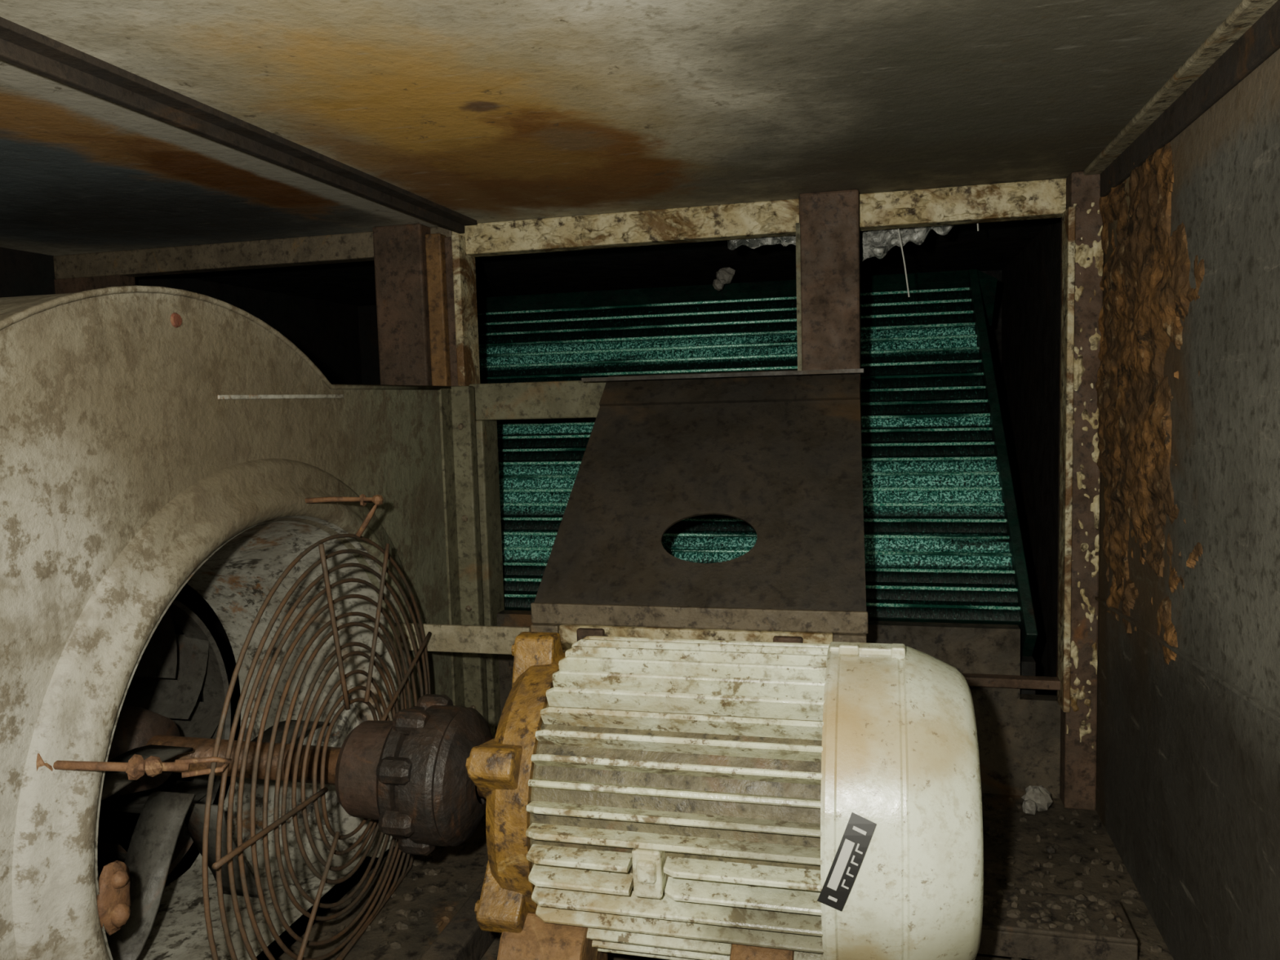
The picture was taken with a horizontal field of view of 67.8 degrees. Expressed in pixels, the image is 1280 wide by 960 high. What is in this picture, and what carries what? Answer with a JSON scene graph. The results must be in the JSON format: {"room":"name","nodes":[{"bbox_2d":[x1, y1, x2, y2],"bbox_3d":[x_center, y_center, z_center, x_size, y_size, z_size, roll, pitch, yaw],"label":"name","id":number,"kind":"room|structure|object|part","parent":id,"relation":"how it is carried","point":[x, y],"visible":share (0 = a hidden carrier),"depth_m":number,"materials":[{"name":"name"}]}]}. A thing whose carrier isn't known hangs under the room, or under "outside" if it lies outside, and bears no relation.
{"room":"plant room","nodes":[
{"label":"plant room","id":0,"kind":"room"},
{"bbox_2d":[0,247,361,671],"bbox_3d":[-1.302,0.083,1.470,0.040,0.977,3.400,0,5,14],"label":"wall","id":1,"kind":"structure","parent":0,"point":[326,332],"depth_m":2.57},
{"bbox_2d":[53,275,135,293],"bbox_3d":[-1.081,0.059,1.951,0.156,0.930,0.040,0,5,14],"label":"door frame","id":2,"kind":"structure","parent":1,"relation":"attached to","point":[76,285],"depth_m":1.89,"materials":[{"name":"brown metal"}]},
{"bbox_2d":[168,217,1054,306],"bbox_3d":[-0.086,-0.527,2.270,1.940,0.033,1.160,0,5,14],"label":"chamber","id":3,"kind":"object","parent":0,"point":[995,245],"depth_m":2.30,"materials":[{"name":"black metal"}]},
{"bbox_2d":[0,0,1242,256],"bbox_3d":[-0.495,-0.375,0.627,1.940,0.033,2.240,0,5,14],"label":"ceiling","id":4,"kind":"structure","parent":0,"point":[483,111],"depth_m":1.02,"materials":[{"name":"beige metal"}]},
{"bbox_2d":[0,38,464,233],"bbox_3d":[-0.576,-0.346,0.618,0.012,0.021,2.180,0,5,14],"label":"seam web","id":5,"kind":"object","parent":4,"relation":"attached to","point":[11,53],"visible":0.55,"depth_m":1.01},
{"bbox_2d":[0,16,476,225],"bbox_3d":[-0.558,-0.352,0.613,0.024,0.008,2.180,0,5,14],"label":"flange","id":6,"kind":"object","parent":4,"relation":"attached to","point":[11,32],"visible":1,"depth_m":0.98,"materials":[{"name":"metal"}]},
{"bbox_2d":[727,235,795,249],"bbox_3d":[0.215,-0.431,1.635,0.130,0.067,0.044,0,5,14],"label":"foam","id":7,"kind":"object","parent":4,"relation":"attached to","point":[784,241],"visible":0.25,"depth_m":1.63,"materials":[{"name":"grey"}]},
{"bbox_2d":[897,228,909,297],"bbox_3d":[0.434,-0.384,1.574,0.021,0.162,0.002,0,5,14],"label":"loose wire","id":8,"kind":"object","parent":4,"relation":"hanging from","point":[898,228],"visible":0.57,"depth_m":1.57,"materials":[{"name":"grey metal"}]},
{"bbox_2d":[862,224,956,261],"bbox_3d":[0.471,-0.421,1.603,0.190,0.095,0.079,0,5,14],"label":"plastic sheet","id":9,"kind":"object","parent":4,"relation":"attached to","point":[877,243],"visible":0.37,"depth_m":1.62,"materials":[{"name":"plastic"}]},
{"bbox_2d":[97,668,1173,959],"bbox_3d":[-0.328,0.583,1.274,1.940,0.040,3.400,0,5,14],"label":"floor","id":10,"kind":"structure","parent":0,"point":[460,868],"depth_m":1.31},
{"bbox_2d":[0,285,530,959],"bbox_3d":[-0.629,0.183,1.183,0.805,0.789,1.158,0,5,14],"label":"fan","id":11,"kind":"object","parent":10,"relation":"on","point":[156,442],"depth_m":1.08,"materials":[{"name":"beige metal"}]},
{"bbox_3d":[-1.019,0.187,1.282,0.001,0.786,1.155,0,5,14],"label":"plate","id":12,"kind":"part","parent":11,"relation":"part of","materials":[{"name":"black metal"}]},
{"bbox_3d":[-0.386,0.295,1.150,0.136,0.550,0.681,0,5,14],"label":"wire fan guard","id":13,"kind":"part","parent":11,"relation":"part of","materials":[{"name":"brown metal"}]},
{"bbox_3d":[-0.325,0.185,1.661,0.006,0.687,0.040,0,5,14],"label":"discharge flange leg","id":14,"kind":"part","parent":11,"relation":"part of","materials":[{"name":"grey metal"}]},
{"bbox_3d":[-0.268,0.237,1.417,0.220,0.041,0.016,0,5,14],"label":"flat bar bracket","id":15,"kind":"part","parent":11,"relation":"part of","materials":[{"name":"beige metal"}]},
{"bbox_2d":[372,223,431,385],"bbox_3d":[-0.408,0.033,1.760,0.094,0.977,0.080,0,5,14],"label":"post","id":16,"kind":"object","parent":10,"relation":"on","point":[400,250],"visible":0.36,"depth_m":1.69,"materials":[{"name":"brown metal"}]},
{"bbox_2d":[53,226,452,279],"bbox_3d":[-0.751,-0.430,1.823,0.865,0.047,0.040,0,5,14],"label":"lintel","id":17,"kind":"object","parent":16,"relation":"attached to","point":[352,246],"visible":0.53,"depth_m":1.82,"materials":[{"name":"beige metal"}]},
{"bbox_2d":[425,233,450,386],"bbox_3d":[-0.355,-0.303,1.724,0.030,0.270,0.065,0,5,14],"label":"post","id":18,"kind":"object","parent":16,"relation":"attached to","point":[434,242],"visible":0.54,"depth_m":1.69,"materials":[{"name":"brown metal"}]},
{"bbox_2d":[444,234,479,386],"bbox_3d":[-0.323,-0.301,1.713,0.037,0.265,0.070,0,5,14],"label":"post","id":19,"kind":"object","parent":18,"relation":"attached to","point":[448,246],"depth_m":1.70,"materials":[{"name":"beige metal"}]},
{"bbox_3d":[-0.312,-0.301,1.710,0.014,0.265,0.070,0,5,14],"label":"left post lip","id":20,"kind":"part","parent":19,"relation":"part of","materials":[{"name":"beige metal"}]},
{"bbox_2d":[475,419,504,738],"bbox_3d":[-0.277,0.205,1.748,0.030,0.629,0.070,0,5,14],"label":"post","id":21,"kind":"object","parent":10,"relation":"on","point":[486,442],"depth_m":1.72,"materials":[{"name":"beige metal"}]},
{"bbox_2d":[530,368,867,651],"bbox_3d":[0.105,0.183,1.467,0.480,0.699,0.303,0,5,14],"label":"sheet metal cover","id":22,"kind":"object","parent":10,"relation":"on","point":[778,453],"visible":0.77,"depth_m":1.43,"materials":[{"name":"dark brown rusted steel"}]},
{"bbox_2d":[335,794,1162,959],"bbox_3d":[0.155,0.523,1.345,1.013,0.052,0.587,0,5,14],"label":"debris","id":23,"kind":"object","parent":10,"relation":"on","point":[1080,913],"visible":0.47,"depth_m":1.22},
{"bbox_2d":[476,269,1037,694],"bbox_3d":[0.105,0.027,2.011,1.270,0.918,0.690,0,5,14],"label":"coil","id":24,"kind":"object","parent":10,"relation":"on","point":[944,543],"visible":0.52,"depth_m":1.94,"materials":[{"name":"teal metal"}]},
{"bbox_2d":[712,266,735,290],"bbox_3d":[0.183,-0.445,2.108,0.053,0.050,0.032,2,6,34],"label":"clump","id":25,"kind":"object","parent":24,"relation":"on","point":[724,275],"visible":1,"depth_m":2.10,"materials":[{"name":"grey"}]},
{"bbox_3d":[0.172,-0.397,2.247,1.250,0.116,0.127,0,5,14],"label":"plate","id":26,"kind":"part","parent":24,"relation":"part of","materials":[{"name":"teal metal"}]},
{"bbox_3d":[0.690,-0.058,1.855,0.026,0.753,0.686,-1,5,10],"label":"plate","id":27,"kind":"part","parent":24,"relation":"part of","materials":[{"name":"metal"}]},
{"bbox_2d":[418,880,1137,959],"bbox_3d":[0.154,0.545,1.057,0.780,0.045,0.460,0,5,14],"label":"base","id":28,"kind":"object","parent":10,"relation":"on","point":[462,938],"visible":0.29,"depth_m":1.10,"materials":[{"name":"brown metal"}]},
{"bbox_2d":[465,631,983,959],"bbox_3d":[0.080,0.349,1.047,0.538,0.360,0.430,0,5,14],"label":"motor","id":29,"kind":"object","parent":28,"relation":"on","point":[664,798],"visible":1,"depth_m":0.91,"materials":[{"name":"beige paint"}]},
{"bbox_2d":[283,693,493,855],"bbox_3d":[-0.303,0.347,1.142,0.253,0.170,0.171,0,5,14],"label":"coupling","id":30,"kind":"object","parent":29,"relation":"attached to","point":[407,773],"visible":0.94,"depth_m":1.08,"materials":[{"name":"metal"}]},
{"bbox_2d":[826,826,866,902],"bbox_3d":[0.184,0.342,0.848,0.035,0.069,0.008,0,5,14],"label":"print","id":31,"kind":"object","parent":29,"relation":"attached to","point":[846,846],"depth_m":0.85,"materials":[{"name":"grey paint"}]},
{"bbox_3d":[0.184,0.341,0.850,0.052,0.089,0.012,0,5,14],"label":"label plate","id":32,"kind":"part","parent":29,"relation":"part of","materials":[{"name":"black"}]},
{"bbox_2d":[799,189,862,453],"bbox_3d":[0.320,0.028,1.579,0.093,0.977,0.080,0,5,14],"label":"post","id":33,"kind":"object","parent":10,"relation":"on","point":[829,220],"visible":0.44,"depth_m":1.51,"materials":[{"name":"brown metal"}]},
{"bbox_2d":[469,380,606,420],"bbox_3d":[-0.013,-0.143,1.659,0.589,0.065,0.055,0,5,14],"label":"rail","id":34,"kind":"object","parent":33,"relation":"attached to","point":[570,398],"visible":0.34,"depth_m":1.67,"materials":[{"name":"beige metal"}]},
{"bbox_2d":[452,177,1066,257],"bbox_3d":[0.184,-0.433,1.590,1.062,0.053,0.040,0,5,14],"label":"lintel","id":35,"kind":"object","parent":33,"relation":"attached to","point":[1040,196],"visible":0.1,"depth_m":1.57,"materials":[{"name":"paint"}]},
{"bbox_2d":[469,178,1103,748],"bbox_3d":[0.206,-0.019,1.599,1.026,0.874,0.050,0,5,16],"label":"peeling paint","id":36,"kind":"object","parent":35,"relation":"attached to","point":[767,220],"visible":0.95,"depth_m":1.50,"materials":[{"name":"beige paint"}]},
{"bbox_2d":[795,222,802,370],"bbox_3d":[0.259,-0.290,1.541,0.007,0.240,0.045,0,5,14],"label":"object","id":37,"kind":"object","parent":33,"relation":"attached to","point":[797,224],"depth_m":1.52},
{"bbox_2d":[1021,785,1053,814],"bbox_3d":[0.617,0.498,1.489,0.048,0.040,0.039,-3,5,-12],"label":"lump","id":38,"kind":"object","parent":10,"relation":"on","point":[1036,798],"visible":1,"depth_m":1.48,"materials":[{"name":"grey stone"}]},
{"bbox_2d":[357,270,1001,413],"bbox_3d":[0.056,-0.074,2.856,1.927,0.977,0.040,0,5,14],"label":"wall","id":39,"kind":"structure","parent":0,"point":[367,314],"depth_m":3.02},
{"bbox_2d":[961,673,1060,690],"bbox_3d":[0.522,0.323,1.543,0.301,0.015,0.025,0,5,14],"label":"sill ledge","id":40,"kind":"object","parent":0,"point":[972,679],"depth_m":1.52,"materials":[{"name":"brown metal"}]},
{"bbox_2d":[1001,48,1279,959],"bbox_3d":[0.603,0.070,0.995,0.033,0.977,3.400,0,5,14],"label":"wall","id":41,"kind":"structure","parent":0,"point":[1188,769],"depth_m":0.99,"materials":[{"name":"metal"}]},
{"bbox_2d":[497,609,1060,798],"bbox_3d":[0.210,0.377,1.653,0.959,0.275,0.030,0,5,14],"label":"sill","id":42,"kind":"structure","parent":41,"relation":"attached to","point":[1019,735],"depth_m":1.55,"materials":[{"name":"metal"}]},
{"bbox_2d":[1057,206,1075,712],"bbox_3d":[0.655,-0.025,1.464,0.010,0.767,0.050,0,5,14],"label":"right jamb lip","id":43,"kind":"object","parent":41,"relation":"attached to","point":[1068,215],"visible":1,"depth_m":1.45,"materials":[{"name":"beige metal"}]},
{"bbox_2d":[1056,171,1103,809],"bbox_3d":[0.685,0.026,1.487,0.046,0.977,0.080,0,5,14],"label":"metal post","id":44,"kind":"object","parent":41,"relation":"attached to","point":[1077,772],"depth_m":1.45,"materials":[{"name":"brown metal"}]},
{"bbox_2d":[1095,142,1204,664],"bbox_3d":[0.626,-0.104,1.190,0.023,0.630,0.500,0,5,14],"label":"rust patch","id":45,"kind":"object","parent":41,"relation":"attached to","point":[1145,279],"visible":0.98,"depth_m":1.18,"materials":[{"name":"brown metal"}]},
{"bbox_2d":[1083,0,1279,196],"bbox_3d":[0.410,-0.340,0.363,0.031,0.043,2.160,0,5,14],"label":"trim","id":46,"kind":"structure","parent":41,"relation":"attached to","point":[1250,34],"depth_m":0.96,"materials":[{"name":"metal"}]},
{"bbox_2d":[1094,596,1279,723],"bbox_3d":[0.437,0.210,0.407,0.007,0.139,2.160,0,5,14],"label":"seam","id":47,"kind":"object","parent":41,"relation":"attached to","point":[1239,691],"visible":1,"depth_m":0.97,"materials":[{"name":"metal"}]}
]}

